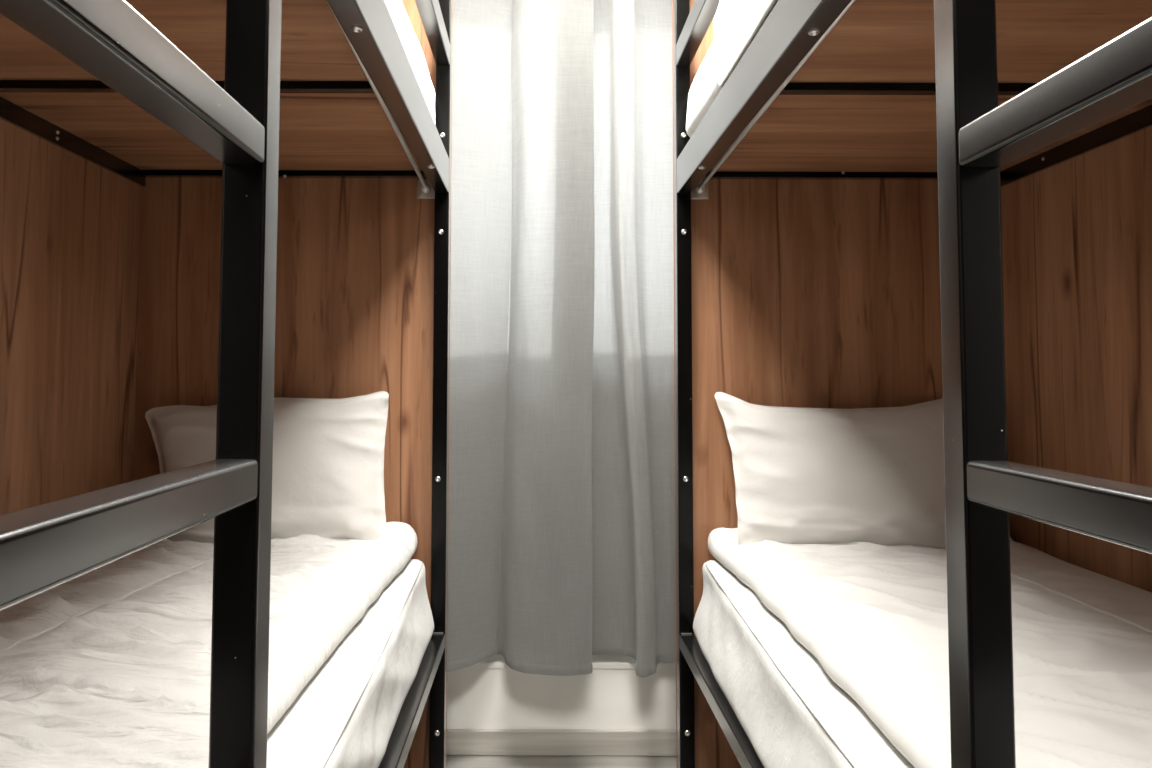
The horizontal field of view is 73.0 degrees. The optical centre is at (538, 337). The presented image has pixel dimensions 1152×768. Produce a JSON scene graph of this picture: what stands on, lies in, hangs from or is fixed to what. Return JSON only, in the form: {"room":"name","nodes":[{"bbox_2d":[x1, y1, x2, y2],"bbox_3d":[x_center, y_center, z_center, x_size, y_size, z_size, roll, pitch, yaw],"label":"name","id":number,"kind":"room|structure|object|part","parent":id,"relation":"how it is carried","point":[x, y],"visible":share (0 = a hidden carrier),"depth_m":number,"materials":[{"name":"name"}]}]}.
{"room":"dormitory","nodes":[
{"label":"dormitory","id":0,"kind":"room"},
{"bbox_2d":[446,755,675,767],"bbox_3d":[0.083,1.163,-0.380,2.972,0.100,6.155,0,-3,0],"label":"floor","id":1,"kind":"structure","parent":0,"point":[452,761],"depth_m":2.28,"materials":[{"name":"grey laminate"}]},
{"bbox_2d":[0,0,452,767],"bbox_3d":[-0.711,0.036,1.178,0.926,2.300,1.996,0,-3,0],"label":"bunk bed","id":2,"kind":"object","parent":1,"relation":"on","point":[237,207],"visible":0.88,"depth_m":1.74,"materials":[{"name":"black paint"}]},
{"bbox_3d":[-1.124,0.004,1.171,0.016,2.240,1.980,0,-3,0],"label":"panel","id":3,"kind":"part","parent":2,"relation":"part of","materials":[{"name":"brown wood"}]},
{"bbox_3d":[-1.109,-0.493,1.215,0.012,0.042,1.939,0,-3,0],"label":"wall rail","id":4,"kind":"part","parent":2,"relation":"part of","materials":[{"name":"black metal"}]},
{"bbox_3d":[-0.268,0.104,0.709,0.040,2.120,0.038,0,-3,0],"label":"ladder post","id":5,"kind":"part","parent":2,"relation":"part of","materials":[{"name":"black metal"}]},
{"bbox_2d":[267,559,433,767],"bbox_3d":[-0.682,0.642,1.146,0.840,0.203,1.883,0,-3,0],"label":"mattress","id":6,"kind":"object","parent":2,"relation":"on","point":[346,715],"visible":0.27,"depth_m":1.30,"materials":[{"name":"white fabric"}]},
{"bbox_2d":[0,522,417,767],"bbox_3d":[-0.710,0.488,1.171,0.770,0.109,1.887,0,-3,0],"label":"duvet","id":7,"kind":"object","parent":6,"relation":"on","point":[109,665],"visible":0.7,"depth_m":1.22,"materials":[{"name":"white fabric"}]},
{"bbox_2d":[145,391,388,542],"bbox_3d":[-0.728,0.348,2.042,0.685,0.415,0.182,0,-3,2],"label":"pillow","id":8,"kind":"object","parent":7,"relation":"on","point":[328,468],"visible":0.62,"depth_m":2.01,"materials":[{"name":"white fabric"}]},
{"bbox_3d":[-0.301,-0.458,1.468,0.011,0.015,1.408,0,-3,-1],"label":"curtain rod","id":9,"kind":"part","parent":2,"relation":"part of","materials":[{"name":"white metal"}]},
{"bbox_3d":[-0.266,-0.482,1.452,0.040,0.096,1.387,0,-3,0],"label":"rail","id":10,"kind":"part","parent":2,"relation":"part of","materials":[{"name":"black metal"}]},
{"bbox_2d":[384,0,434,122],"bbox_3d":[-0.685,-0.639,1.198,0.827,0.217,1.860,0,-3,0],"label":"mattress","id":11,"kind":"object","parent":2,"relation":"on","point":[410,43],"visible":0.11,"depth_m":1.73,"materials":[{"name":"white fabric"}]},
{"bbox_3d":[-0.270,0.765,1.134,0.040,0.038,1.900,0,-3,0],"label":"rail","id":12,"kind":"part","parent":2,"relation":"part of","materials":[{"name":"black paint"}]},
{"bbox_2d":[421,183,429,192],"bbox_3d":[-0.315,-0.418,2.171,0.025,0.025,0.016,0,-3,0],"label":"screw","id":13,"kind":"object","parent":2,"relation":"attached to","point":[426,189],"depth_m":2.16,"materials":[{"name":"white metal"}]},
{"bbox_3d":[-0.265,-0.821,1.468,0.040,0.060,1.387,0,-3,0],"label":"guard rail","id":14,"kind":"part","parent":2,"relation":"part of","materials":[{"name":"black paint"}]},
{"bbox_3d":[-0.268,0.085,2.138,0.040,2.300,0.040,0,-3,0],"label":"post","id":15,"kind":"part","parent":2,"relation":"part of","materials":[{"name":"black metal"}]},
{"bbox_2d":[446,729,675,755],"bbox_3d":[0.082,1.210,2.321,2.572,0.073,0.014,0,-3,0],"label":"baseboard","id":16,"kind":"structure","parent":1,"relation":"on","point":[476,742],"depth_m":2.31,"materials":[{"name":"grey wood"}]},
{"bbox_2d":[672,0,1151,767],"bbox_3d":[0.863,0.041,1.178,0.966,2.300,1.996,0,-3,0],"label":"bunk bed","id":17,"kind":"object","parent":1,"relation":"on","point":[881,203],"visible":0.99,"depth_m":1.78,"materials":[{"name":"black paint"}]},
{"bbox_3d":[0.400,0.087,2.138,0.040,2.300,0.040,0,-3,0],"label":"post","id":18,"kind":"part","parent":17,"relation":"part of","materials":[{"name":"black metal"}]},
{"bbox_3d":[0.403,-0.819,1.470,0.040,0.060,1.385,0,-3,0],"label":"guard rail","id":19,"kind":"part","parent":17,"relation":"part of","materials":[{"name":"black paint"}]},
{"bbox_2d":[695,184,704,193],"bbox_3d":[0.453,-0.416,2.171,0.025,0.025,0.016,0,-3,0],"label":"screw","id":20,"kind":"object","parent":17,"relation":"attached to","point":[698,190],"depth_m":2.16,"materials":[{"name":"white metal"}]},
{"bbox_3d":[0.398,0.767,1.134,0.040,0.038,1.900,0,-3,0],"label":"rail","id":21,"kind":"part","parent":17,"relation":"part of","materials":[{"name":"black paint"}]},
{"bbox_2d":[686,1,777,137],"bbox_3d":[0.831,-0.635,1.200,0.885,0.217,1.865,0,-3,0],"label":"mattress","id":22,"kind":"object","parent":17,"relation":"on","point":[704,89],"visible":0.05,"depth_m":1.89,"materials":[{"name":"white fabric"}]},
{"bbox_2d":[713,0,777,86],"bbox_3d":[0.800,-0.682,0.996,0.864,0.251,1.305,0,-3,0],"label":"duvet","id":23,"kind":"object","parent":22,"relation":"on","point":[736,23],"visible":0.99,"depth_m":1.49,"materials":[{"name":"white fabric"}]},
{"bbox_3d":[0.402,-0.480,1.453,0.040,0.096,1.385,0,-3,0],"label":"rail","id":24,"kind":"part","parent":17,"relation":"part of","materials":[{"name":"black metal"}]},
{"bbox_3d":[0.444,-0.456,1.468,0.011,0.015,1.408,0,-3,1],"label":"curtain rod","id":25,"kind":"part","parent":17,"relation":"part of","materials":[{"name":"white"}]},
{"bbox_2d":[693,560,914,767],"bbox_3d":[0.824,0.646,1.146,0.891,0.203,1.883,0,-3,0],"label":"mattress","id":26,"kind":"object","parent":17,"relation":"on","point":[790,710],"visible":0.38,"depth_m":1.34,"materials":[{"name":"white fabric"}]},
{"bbox_2d":[708,527,1151,767],"bbox_3d":[0.851,0.499,1.171,0.828,0.095,1.889,0,-3,0],"label":"duvet","id":27,"kind":"object","parent":26,"relation":"on","point":[874,617],"visible":0.76,"depth_m":1.26,"materials":[{"name":"white fabric"}]},
{"bbox_2d":[715,392,1013,548],"bbox_3d":[0.869,0.357,2.040,0.781,0.425,0.190,0,-3,0],"label":"pillow","id":28,"kind":"object","parent":27,"relation":"on","point":[802,475],"visible":0.62,"depth_m":1.99,"materials":[{"name":"white fabric"}]},
{"bbox_3d":[0.843,0.059,2.168,0.926,2.240,0.016,0,-3,0],"label":"head panel","id":29,"kind":"part","parent":17,"relation":"part of","materials":[{"name":"brown wood"}]},
{"bbox_3d":[0.400,0.106,0.712,0.040,2.120,0.038,0,-3,0],"label":"ladder post","id":30,"kind":"part","parent":17,"relation":"part of","materials":[{"name":"black metal"}]},
{"bbox_3d":[1.284,-0.486,1.215,0.012,0.042,1.939,0,-3,0],"label":"wall rail","id":31,"kind":"part","parent":17,"relation":"part of","materials":[{"name":"black metal"}]},
{"bbox_3d":[1.296,0.012,1.171,0.016,2.240,1.980,0,-3,0],"label":"panel","id":32,"kind":"part","parent":17,"relation":"part of","materials":[{"name":"brown wood"}]},
{"bbox_3d":[0.086,0.009,2.608,2.572,2.500,0.300,0,-3,0],"label":"wall","id":33,"kind":"structure","parent":0,"visible":0},
{"bbox_2d":[447,655,675,729],"bbox_3d":[0.083,1.114,2.368,2.572,0.268,0.070,0,-3,0],"label":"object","id":34,"kind":"structure","parent":33,"relation":"attached to","point":[477,698],"depth_m":2.33,"materials":[{"name":"white paint"}]},
{"bbox_2d":[465,662,675,668],"bbox_3d":[0.083,0.986,2.338,2.572,0.018,0.010,0,-3,0],"label":"trim","id":35,"kind":"structure","parent":33,"relation":"attached to","point":[595,665],"depth_m":2.33,"materials":[{"name":"white paint"}]},
{"bbox_3d":[0.090,-1.434,-0.252,2.972,0.100,6.155,0,-3,0],"label":"ceiling","id":36,"kind":"structure","parent":0,"visible":0},
{"bbox_3d":[0.094,-1.206,2.337,1.320,0.100,0.040,0,-3,0],"label":"rail","id":37,"kind":"object","parent":36,"relation":"attached to","visible":0},
{"bbox_2d":[447,0,675,677],"bbox_3d":[0.048,-0.107,2.285,1.027,2.100,0.185,0,-3,0],"label":"curtain","id":38,"kind":"object","parent":37,"relation":"hanging from","point":[561,517],"visible":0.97,"depth_m":2.27,"materials":[{"name":"white fabric"}]}
]}

